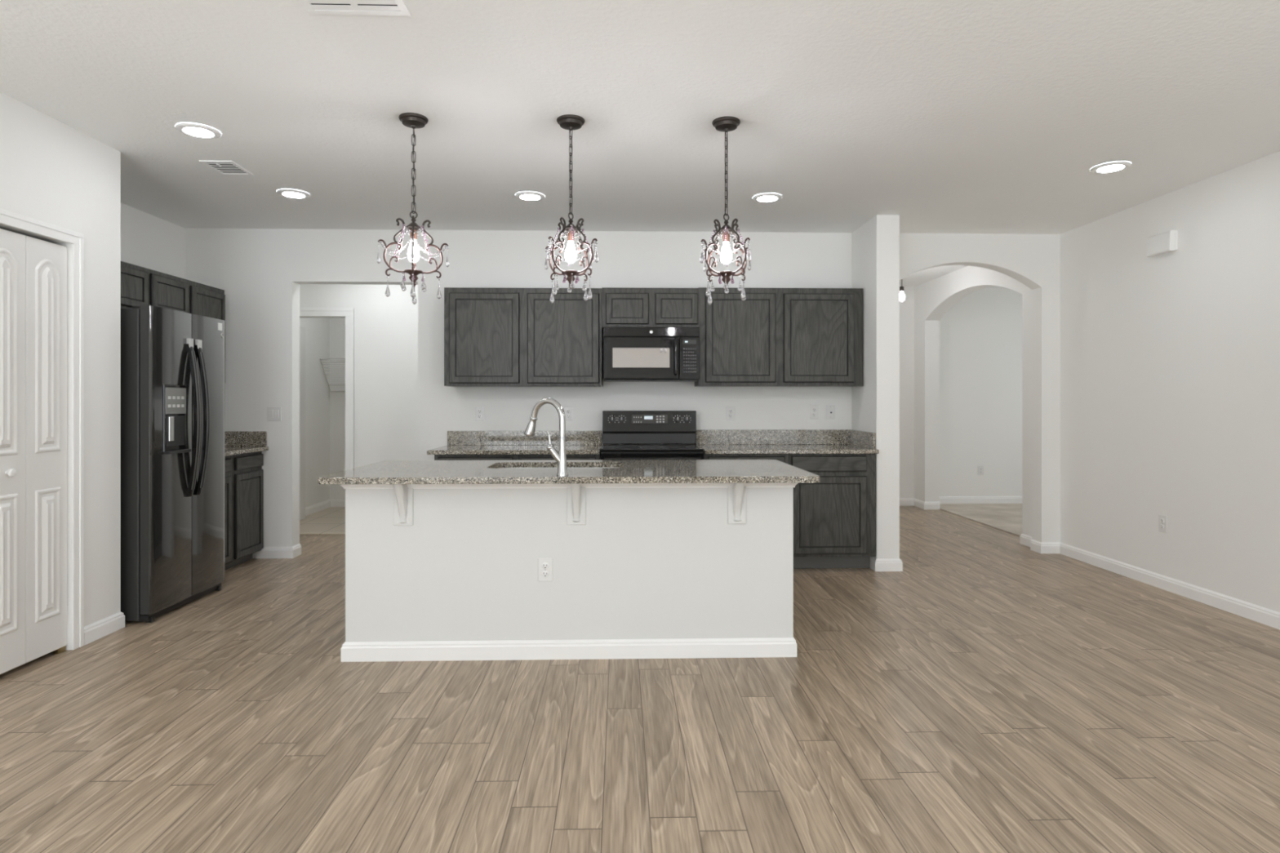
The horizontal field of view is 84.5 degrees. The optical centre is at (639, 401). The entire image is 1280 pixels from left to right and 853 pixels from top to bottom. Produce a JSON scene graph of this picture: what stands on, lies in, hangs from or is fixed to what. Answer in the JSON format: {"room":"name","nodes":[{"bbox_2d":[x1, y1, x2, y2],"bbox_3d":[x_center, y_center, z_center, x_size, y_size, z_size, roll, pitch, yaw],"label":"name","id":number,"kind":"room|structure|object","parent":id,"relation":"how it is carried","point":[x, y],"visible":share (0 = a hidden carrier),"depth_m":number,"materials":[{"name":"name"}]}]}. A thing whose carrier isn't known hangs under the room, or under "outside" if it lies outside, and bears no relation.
{"room":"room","nodes":[
{"label":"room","id":0,"kind":"room"},
{"bbox_2d":[0,92,120,649],"bbox_3d":[-2.952,-0.068,0.732,0.120,2.736,6.630,0,0,-2],"label":"wall","id":1,"kind":"structure","parent":0,"point":[52,172],"depth_m":3.80,"materials":[{"name":"white paint"}]},
{"bbox_2d":[0,228,66,674],"bbox_3d":[-2.978,0.246,3.168,0.070,2.108,1.024,0,0,-2],"label":"door","id":2,"kind":"structure","parent":1,"relation":"in","point":[33,271],"depth_m":3.47,"materials":[{"name":"white paint"}]},
{"bbox_2d":[0,208,84,649],"bbox_3d":[-2.952,0.204,3.167,0.018,2.191,1.162,0,0,-2],"label":"trim","id":3,"kind":"structure","parent":1,"relation":"attached to","point":[8,218],"depth_m":3.71,"materials":[{"name":"white paint"}]},
{"bbox_2d":[84,611,124,645],"bbox_3d":[-3.015,1.253,3.906,0.095,0.094,0.309,0,0,-2],"label":"baseboard","id":4,"kind":"structure","parent":1,"relation":"attached to","point":[96,630],"depth_m":3.90,"materials":[{"name":"white paint"}]},
{"bbox_2d":[120,202,329,506],"bbox_3d":[-3.802,-0.068,5.479,0.150,2.736,6.370,0,0,-2],"label":"wall","id":5,"kind":"structure","parent":0,"point":[317,329],"depth_m":8.04,"materials":[{"name":"white paint"}]},
{"bbox_2d":[120,261,188,313],"bbox_3d":[-3.529,-0.752,4.769,0.412,0.305,0.905,0,0,-2],"label":"upper cabinet","id":6,"kind":"object","parent":5,"relation":"attached to","point":[140,286],"visible":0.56,"depth_m":4.81,"materials":[{"name":"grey wood"}]},
{"bbox_2d":[187,280,225,383],"bbox_3d":[-3.549,-0.515,5.465,0.412,0.780,0.484,0,0,-2],"label":"upper cabinet","id":7,"kind":"object","parent":5,"relation":"attached to","point":[206,300],"visible":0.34,"depth_m":5.45,"materials":[{"name":"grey wood"}]},
{"bbox_2d":[299,506,345,534],"bbox_3d":[-2.908,1.297,7.798,1.770,0.006,1.785,0,0,-2],"label":"floor tile","id":8,"kind":"structure","parent":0,"point":[331,520],"depth_m":7.52,"materials":[{"name":"beige tile"}]},
{"bbox_2d":[329,317,345,499],"bbox_3d":[-2.959,-0.068,8.745,2.020,2.736,0.110,0,0,-2],"label":"wall","id":9,"kind":"structure","parent":0,"point":[337,326],"depth_m":8.67,"materials":[{"name":"white paint"}]},
{"bbox_2d":[320,357,345,391],"bbox_3d":[-3.006,-0.323,8.532,1.605,0.397,0.309,0,0,-2],"label":"wire shelf","id":10,"kind":"object","parent":9,"relation":"attached to","point":[321,362],"visible":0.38,"depth_m":8.47,"materials":[{"name":"white metal"}]},
{"bbox_2d":[299,284,417,467],"bbox_3d":[-2.609,-0.068,6.969,2.620,2.736,0.120,0,0,-2],"label":"wall","id":11,"kind":"structure","parent":0,"point":[386,328],"depth_m":6.91,"materials":[{"name":"white paint"}]},
{"bbox_2d":[299,325,305,520],"bbox_3d":[-3.653,0.233,7.379,0.108,2.105,0.740,0,0,-2],"label":"door","id":12,"kind":"structure","parent":11,"relation":"in","point":[302,330],"depth_m":7.67,"materials":[{"name":"white paint"}]},
{"bbox_2d":[305,498,345,515],"bbox_3d":[-2.909,1.247,7.856,1.770,0.094,1.670,0,0,-2],"label":"baseboard","id":13,"kind":"structure","parent":11,"relation":"attached to","point":[320,506],"depth_m":8.47,"materials":[{"name":"white paint"}]},
{"bbox_2d":[299,307,354,470],"bbox_3d":[-3.291,0.192,6.880,0.976,2.217,0.018,0,0,-2],"label":"trim","id":14,"kind":"structure","parent":11,"relation":"attached to","point":[348,313],"depth_m":6.89,"materials":[{"name":"white paint"}]},
{"bbox_2d":[185,228,1060,558],"bbox_3d":[-0.081,-0.068,6.005,7.620,2.736,0.140,0,0,-2],"label":"wall","id":15,"kind":"structure","parent":0,"point":[260,273],"depth_m":5.92,"materials":[{"name":"white paint"}]},
{"bbox_2d":[224,431,266,446],"bbox_3d":[-3.430,0.308,5.828,0.667,0.125,0.020,0,0,-2],"label":"backsplash","id":16,"kind":"structure","parent":15,"relation":"attached to","point":[232,438],"depth_m":5.82,"materials":[{"name":"stone"}]},
{"bbox_2d":[266,406,281,421],"bbox_3d":[-3.038,0.100,5.845,0.116,0.118,0.012,0,0,-2],"label":"light switch","id":17,"kind":"object","parent":15,"relation":"attached to","point":[273,413],"visible":1,"depth_m":5.84,"materials":[{"name":"white plastic"}]},
{"bbox_2d":[255,543,301,558],"bbox_3d":[-3.035,1.253,5.914,0.308,0.094,0.155,0,0,-2],"label":"baseboard","id":18,"kind":"structure","parent":15,"relation":"attached to","point":[292,552],"depth_m":5.84,"materials":[{"name":"white paint"}]},
{"bbox_2d":[475,406,484,420],"bbox_3d":[-1.341,0.100,5.895,0.074,0.118,0.009,0,0,-2],"label":"wall outlet","id":19,"kind":"object","parent":15,"relation":"attached to","point":[479,411],"visible":1,"depth_m":5.89,"materials":[{"name":"white plastic"}]},
{"bbox_2d":[444,287,602,386],"bbox_3d":[-0.933,-0.515,5.744,1.249,0.780,0.334,0,0,-2],"label":"upper cabinet","id":20,"kind":"object","parent":15,"relation":"attached to","point":[494,337],"visible":0.98,"depth_m":5.58,"materials":[{"name":"grey wood"}]},
{"bbox_2d":[447,431,601,444],"bbox_3d":[-0.964,0.304,5.899,1.287,0.118,0.020,0,0,-2],"label":"backsplash","id":21,"kind":"structure","parent":15,"relation":"attached to","point":[454,437],"depth_m":5.89,"materials":[{"name":"stone"}]},
{"bbox_2d":[564,406,573,420],"bbox_3d":[-0.601,0.100,5.916,0.074,0.118,0.009,0,0,-2],"label":"wall outlet","id":22,"kind":"object","parent":15,"relation":"attached to","point":[568,411],"visible":0.93,"depth_m":5.91,"materials":[{"name":"white plastic"}]},
{"bbox_2d":[601,287,698,331],"bbox_3d":[0.078,-0.751,5.772,0.772,0.318,0.334,0,0,-2],"label":"upper cabinet","id":23,"kind":"object","parent":15,"relation":"attached to","point":[620,307],"visible":0.88,"depth_m":5.61,"materials":[{"name":"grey wood"}]},
{"bbox_2d":[603,326,699,382],"bbox_3d":[0.086,-0.378,5.706,0.760,0.420,0.459,0,0,-2],"label":"microwave","id":24,"kind":"object","parent":23,"relation":"attached to","point":[630,354],"visible":1,"depth_m":5.53,"materials":[{"name":"black metal"}]},
{"bbox_2d":[725,406,734,420],"bbox_3d":[0.765,0.098,5.954,0.074,0.118,0.009,0,0,-2],"label":"wall outlet","id":25,"kind":"object","parent":15,"relation":"attached to","point":[730,411],"visible":1,"depth_m":5.95,"materials":[{"name":"white plastic"}]},
{"bbox_2d":[695,429,849,444],"bbox_3d":[1.125,0.300,5.958,1.305,0.125,0.020,0,0,-2],"label":"backsplash","id":26,"kind":"structure","parent":15,"relation":"attached to","point":[790,437],"depth_m":5.95,"materials":[{"name":"stone"}]},
{"bbox_2d":[694,287,862,386],"bbox_3d":[1.130,-0.521,5.802,1.330,0.786,0.334,0,0,-2],"label":"upper cabinet","id":27,"kind":"object","parent":15,"relation":"attached to","point":[774,337],"visible":0.93,"depth_m":5.64,"materials":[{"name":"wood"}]},
{"bbox_2d":[809,404,818,418],"bbox_3d":[1.478,0.088,5.975,0.074,0.118,0.009,0,0,-2],"label":"wall outlet","id":28,"kind":"object","parent":15,"relation":"attached to","point":[814,409],"visible":1,"depth_m":5.97,"materials":[{"name":"white plastic"}]},
{"bbox_2d":[826,404,835,418],"bbox_3d":[1.619,0.088,5.976,0.074,0.118,0.014,0,0,-2],"label":"cable jack","id":29,"kind":"object","parent":15,"relation":"attached to","point":[830,409],"visible":1,"depth_m":5.98,"materials":[{"name":"white plastic"}]},
{"bbox_2d":[0,506,1279,852],"bbox_3d":[-0.019,1.330,3.126,7.580,0.060,11.250,0,0,-2],"label":"floor","id":30,"kind":"structure","parent":0,"point":[989,693],"depth_m":2.78,"materials":[{"name":"brown wood"}]},
{"bbox_2d":[120,305,224,622],"bbox_3d":[-3.235,0.368,4.492,0.888,1.863,0.785,0,0,-2],"label":"refrigerator","id":31,"kind":"object","parent":30,"relation":"on","point":[172,362],"visible":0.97,"depth_m":4.28,"materials":[{"name":"black metal"}]},
{"bbox_2d":[224,455,231,564],"bbox_3d":[-3.422,0.853,5.142,0.647,0.895,0.455,0,0,-2],"label":"base cabinet","id":32,"kind":"object","parent":30,"relation":"on","point":[228,460],"visible":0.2,"depth_m":5.31,"materials":[{"name":"grey wood"}]},
{"bbox_2d":[224,451,263,569],"bbox_3d":[-3.435,0.853,5.605,0.647,0.895,0.467,0,0,-2],"label":"base cabinet","id":33,"kind":"object","parent":30,"relation":"on","point":[246,473],"visible":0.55,"depth_m":5.59,"materials":[{"name":"grey wood"}]},
{"bbox_2d":[224,431,268,456],"bbox_3d":[-3.410,0.325,5.377,0.682,0.157,0.923,0,0,-2],"label":"countertop","id":34,"kind":"structure","parent":33,"relation":"on","point":[236,442],"depth_m":5.82,"materials":[{"name":"stone"}]},
{"bbox_2d":[434,454,517,460],"bbox_3d":[-1.243,0.849,5.588,0.620,0.902,0.625,0,0,-2],"label":"base cabinet","id":35,"kind":"object","parent":30,"relation":"on","point":[437,457],"visible":0.15,"depth_m":5.29,"materials":[{"name":"grey wood"}]},
{"bbox_2d":[426,431,601,454],"bbox_3d":[-0.956,0.320,5.587,1.287,0.150,0.644,0,0,-2],"label":"countertop","id":36,"kind":"structure","parent":35,"relation":"on","point":[459,442],"depth_m":5.88,"materials":[{"name":"stone"}]},
{"bbox_2d":[517,451,600,460],"bbox_3d":[-0.621,0.849,5.605,0.620,0.902,0.625,0,0,-2],"label":"base cabinet","id":37,"kind":"object","parent":30,"relation":"on","point":[520,457],"visible":0.14,"depth_m":5.31,"materials":[{"name":"grey wood"}]},
{"bbox_2d":[339,483,797,662],"bbox_3d":[-0.357,0.848,3.868,2.310,0.904,0.846,0,0,-2],"label":"kitchen island","id":38,"kind":"object","parent":30,"relation":"on","point":[434,572],"visible":0.91,"depth_m":3.56,"materials":[{"name":"white paint"}]},
{"bbox_2d":[537,558,552,581],"bbox_3d":[-0.478,0.850,3.558,0.074,0.118,0.009,0,0,-2],"label":"wall outlet","id":39,"kind":"object","parent":38,"relation":"attached to","point":[544,565],"visible":1,"depth_m":3.56,"materials":[{"name":"white plastic"}]},
{"bbox_2d":[542,570,548,577],"bbox_3d":[-0.478,0.871,3.555,0.034,0.034,0.003,0,0,-2],"label":"receptacle","id":40,"kind":"object","parent":39,"relation":"attached to","point":[544,573],"depth_m":3.55,"materials":[{"name":"grey plastic"}]},
{"bbox_2d":[542,562,548,568],"bbox_3d":[-0.478,0.830,3.555,0.034,0.034,0.003,0,0,-2],"label":"receptacle","id":41,"kind":"object","parent":39,"relation":"attached to","point":[544,565],"depth_m":3.55,"materials":[{"name":"grey plastic"}]},
{"bbox_2d":[317,459,819,484],"bbox_3d":[-0.348,0.379,3.892,2.430,0.032,1.000,0,0,-2],"label":"island countertop","id":42,"kind":"structure","parent":38,"relation":"on","point":[579,471],"depth_m":3.62,"materials":[{"name":"stone"}]},
{"bbox_2d":[497,467,549,468],"bbox_3d":[-0.472,0.493,4.038,0.795,0.195,0.420,0,0,-2],"label":"sink","id":43,"kind":"object","parent":42,"relation":"in","point":[497,468],"visible":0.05,"depth_m":4.22,"materials":[{"name":"silver metal"}]},
{"bbox_2d":[524,397,568,475],"bbox_3d":[-0.475,0.172,3.505,0.258,0.383,0.077,0,0,27],"label":"faucet","id":44,"kind":"object","parent":42,"relation":"on","point":[560,457],"visible":1,"depth_m":3.46,"materials":[{"name":"silver metal"}]},
{"bbox_2d":[600,410,704,459],"bbox_3d":[0.085,0.677,5.570,0.778,1.205,0.679,0,0,-2],"label":"range","id":45,"kind":"object","parent":30,"relation":"on","point":[626,434],"visible":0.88,"depth_m":5.81,"materials":[{"name":"black metal"}]},
{"bbox_2d":[644,416,653,419],"bbox_3d":[0.070,0.132,5.807,0.070,0.027,0.002,0,0,-2],"label":"clock","id":46,"kind":"object","parent":45,"relation":"on","point":[645,417],"depth_m":5.81,"materials":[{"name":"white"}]},
{"bbox_2d":[600,444,704,451],"bbox_3d":[0.085,0.364,5.557,0.778,0.022,0.565,0,0,-2],"label":"cooktop","id":47,"kind":"object","parent":45,"relation":"in","point":[605,447],"depth_m":5.39,"materials":[{"name":"black glass"}]},
{"bbox_2d":[703,453,788,464],"bbox_3d":[0.799,0.849,5.646,0.645,0.902,0.625,0,0,-2],"label":"base cabinet","id":48,"kind":"object","parent":30,"relation":"on","point":[784,458],"visible":0.13,"depth_m":5.34,"materials":[{"name":"grey wood"}]},
{"bbox_2d":[695,429,879,453],"bbox_3d":[1.144,0.317,5.647,1.325,0.157,0.644,0,0,-2],"label":"countertop","id":49,"kind":"structure","parent":48,"relation":"on","point":[790,441],"depth_m":5.93,"materials":[{"name":"stone"}]},
{"bbox_2d":[788,453,875,568],"bbox_3d":[1.459,0.849,5.664,0.672,0.902,0.625,0,0,-2],"label":"base cabinet","id":50,"kind":"object","parent":30,"relation":"on","point":[834,517],"visible":0.66,"depth_m":5.36,"materials":[{"name":"grey wood"}]},
{"bbox_2d":[0,0,1279,288],"bbox_3d":[1.350,-1.486,3.190,10.320,0.100,11.500,0,0,-2],"label":"ceiling","id":51,"kind":"structure","parent":0,"point":[993,117],"depth_m":3.34,"materials":[{"name":"white paint"}]},
{"bbox_2d":[174,122,221,138],"bbox_3d":[-2.336,-1.429,3.725,0.208,0.013,0.208,0,0,-2],"label":"recessed light","id":52,"kind":"object","parent":51,"relation":"in","point":[194,130],"visible":1,"depth_m":3.70,"materials":[{"name":"white paint"}]},
{"bbox_2d":[199,160,253,175],"bbox_3d":[-2.531,-1.429,4.317,0.195,0.014,0.250,0,0,-2],"label":"ceiling vent","id":53,"kind":"object","parent":51,"relation":"in","point":[223,167],"visible":1,"depth_m":4.31,"materials":[{"name":"white metal"}]},
{"bbox_2d":[276,189,310,199],"bbox_3d":[-2.388,-1.429,4.854,0.208,0.013,0.208,0,0,-2],"label":"recessed light","id":54,"kind":"object","parent":51,"relation":"in","point":[292,193],"visible":1,"depth_m":4.82,"materials":[{"name":"white plastic"}]},
{"bbox_2d":[298,0,411,16],"bbox_3d":[-1.026,-1.432,2.398,0.370,0.008,0.412,0,0,-2],"label":"ceiling vent","id":55,"kind":"object","parent":51,"relation":"in","point":[344,7],"visible":1,"depth_m":2.55,"materials":[{"name":"white metal"}]},
{"bbox_2d":[377,112,449,304],"bbox_3d":[-1.148,-0.973,3.569,0.254,0.927,0.254,0,0,29],"label":"pendant chandelier","id":56,"kind":"object","parent":51,"relation":"hanging from","point":[411,120],"visible":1,"depth_m":3.55,"materials":[{"name":"brown metal"}]},
{"bbox_2d":[409,229,417,239],"bbox_3d":[-1.148,-0.847,3.569,0.036,0.058,0.036,0,0,-16],"label":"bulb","id":57,"kind":"object","parent":56,"relation":"attached to","point":[415,233],"depth_m":3.56,"materials":[{"name":"white glass"}]},
{"bbox_2d":[515,191,545,200],"bbox_3d":[-0.767,-1.429,4.910,0.208,0.013,0.208,0,0,-2],"label":"recessed light","id":58,"kind":"object","parent":51,"relation":"in","point":[526,196],"visible":1,"depth_m":4.88,"materials":[{"name":"white plastic"}]},
{"bbox_2d":[544,114,598,303],"bbox_3d":[-0.353,-0.973,3.591,0.254,0.927,0.254,0,0,-11],"label":"pendant chandelier","id":59,"kind":"object","parent":51,"relation":"hanging from","point":[571,122],"visible":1,"depth_m":3.57,"materials":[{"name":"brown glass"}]},
{"bbox_2d":[567,231,573,241],"bbox_3d":[-0.353,-0.847,3.591,0.036,0.058,0.036,0,0,34],"label":"socket","id":60,"kind":"object","parent":59,"relation":"attached to","point":[569,235],"depth_m":3.58,"materials":[{"name":"orange metal"}]},
{"bbox_2d":[699,116,751,305],"bbox_3d":[0.443,-0.973,3.614,0.254,0.927,0.254,0,0,9],"label":"pendant chandelier","id":61,"kind":"object","parent":51,"relation":"hanging from","point":[724,124],"visible":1,"depth_m":3.59,"materials":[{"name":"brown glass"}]},
{"bbox_2d":[722,231,729,242],"bbox_3d":[0.443,-0.847,3.614,0.036,0.058,0.036,0,0,-36],"label":"socket","id":62,"kind":"object","parent":61,"relation":"attached to","point":[727,235],"depth_m":3.60,"materials":[{"name":"orange metal"}]},
{"bbox_2d":[752,193,782,202],"bbox_3d":[0.895,-1.429,4.947,0.208,0.013,0.208,0,0,-2],"label":"recessed light","id":63,"kind":"object","parent":51,"relation":"in","point":[762,197],"visible":1,"depth_m":4.92,"materials":[{"name":"white plastic"}]},
{"bbox_2d":[899,279,905,301],"bbox_3d":[2.744,-1.244,7.381,0.100,0.384,0.100,0,0,-2],"label":"pendant","id":64,"kind":"object","parent":51,"relation":"hanging from","point":[902,296],"visible":0.66,"depth_m":7.36,"materials":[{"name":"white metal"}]},
{"bbox_2d":[899,286,903,291],"bbox_3d":[2.744,-1.183,7.381,0.044,0.057,0.044,0,0,-2],"label":"socket","id":65,"kind":"object","parent":64,"relation":"attached to","point":[901,288],"depth_m":7.36,"materials":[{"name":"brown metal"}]},
{"bbox_2d":[1090,160,1131,173],"bbox_3d":[2.877,-1.429,4.305,0.208,0.013,0.208,0,0,-2],"label":"recessed light","id":66,"kind":"object","parent":51,"relation":"in","point":[1108,167],"visible":1,"depth_m":4.28,"materials":[{"name":"white plastic"}]},
{"bbox_2d":[851,214,899,559],"bbox_3d":[1.898,-0.068,5.699,0.182,2.736,0.585,0,0,-2],"label":"wall","id":67,"kind":"structure","parent":0,"point":[875,245],"depth_m":5.41,"materials":[{"name":"white paint"}]},
{"bbox_2d":[848,429,875,448],"bbox_3d":[1.795,0.300,5.700,0.020,0.125,0.574,0,0,-2],"label":"backsplash","id":68,"kind":"structure","parent":67,"relation":"attached to","point":[860,438],"depth_m":5.63,"materials":[{"name":"stone"}]},
{"bbox_2d":[870,556,902,571],"bbox_3d":[1.898,1.253,5.691,0.212,0.094,0.600,0,0,-2],"label":"baseboard","id":69,"kind":"structure","parent":67,"relation":"attached to","point":[890,564],"depth_m":5.39,"materials":[{"name":"white paint"}]},
{"bbox_2d":[899,286,914,497],"bbox_3d":[2.580,-0.068,8.827,2.060,2.736,0.100,0,0,-2],"label":"wall","id":70,"kind":"structure","parent":0,"point":[906,307],"depth_m":8.80,"materials":[{"name":"white paint"}]},
{"bbox_2d":[899,497,940,509],"bbox_3d":[2.636,1.253,8.621,1.960,0.094,0.315,0,0,-2],"label":"baseboard","id":71,"kind":"structure","parent":70,"relation":"attached to","point":[903,501],"depth_m":8.62,"materials":[{"name":"white paint"}]},
{"bbox_2d":[914,266,1031,536],"bbox_3d":[3.559,-0.068,7.492,0.180,2.736,2.625,0,0,-2],"label":"archway","id":72,"kind":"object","parent":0,"point":[933,299],"depth_m":8.50,"materials":[{"name":"white paint"}]},
{"bbox_2d":[939,288,1022,496],"bbox_3d":[4.977,-0.068,8.985,2.740,2.736,0.120,0,0,-2],"label":"wall","id":73,"kind":"structure","parent":0,"point":[980,335],"depth_m":8.91,"materials":[{"name":"white paint"}]},
{"bbox_2d":[939,496,1022,503],"bbox_3d":[4.929,1.241,8.916,2.640,0.094,0.015,0,0,-2],"label":"baseboard","id":74,"kind":"structure","parent":73,"relation":"attached to","point":[943,500],"depth_m":8.89,"materials":[{"name":"white paint"}]},
{"bbox_2d":[977,465,983,475],"bbox_3d":[4.311,0.868,8.901,0.074,0.118,0.009,0,0,-2],"label":"wall outlet","id":75,"kind":"object","parent":73,"relation":"attached to","point":[980,468],"visible":1,"depth_m":8.90,"materials":[{"name":"white plastic"}]},
{"bbox_2d":[939,503,1022,536],"bbox_3d":[4.977,1.294,7.134,2.645,0.012,3.580,0,0,-2],"label":"floor","id":76,"kind":"structure","parent":0,"point":[1007,517],"depth_m":8.09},
{"bbox_2d":[1060,151,1279,612],"bbox_3d":[3.787,-0.068,1.826,0.125,2.736,8.435,0,0,-2],"label":"wall","id":77,"kind":"structure","parent":0,"point":[1170,362],"depth_m":4.76,"materials":[{"name":"white paint"}]},
{"bbox_2d":[1019,533,1279,629],"bbox_3d":[3.673,1.253,2.033,0.262,0.094,8.855,0,0,-2],"label":"baseboard","id":78,"kind":"structure","parent":77,"relation":"attached to","point":[1271,618],"depth_m":4.86,"materials":[{"name":"white paint"}]},
{"bbox_2d":[1146,230,1177,256],"bbox_3d":[3.611,-1.094,4.875,0.055,0.138,0.216,0,0,-2],"label":"door chime","id":79,"kind":"object","parent":77,"relation":"attached to","point":[1166,242],"visible":1,"depth_m":4.84,"materials":[{"name":"white plastic"}]},
{"bbox_2d":[1158,514,1167,533],"bbox_3d":[3.633,0.848,4.895,0.009,0.118,0.074,0,0,-2],"label":"wall outlet","id":80,"kind":"object","parent":77,"relation":"attached to","point":[1162,520],"visible":1,"depth_m":4.89,"materials":[{"name":"white plastic"}]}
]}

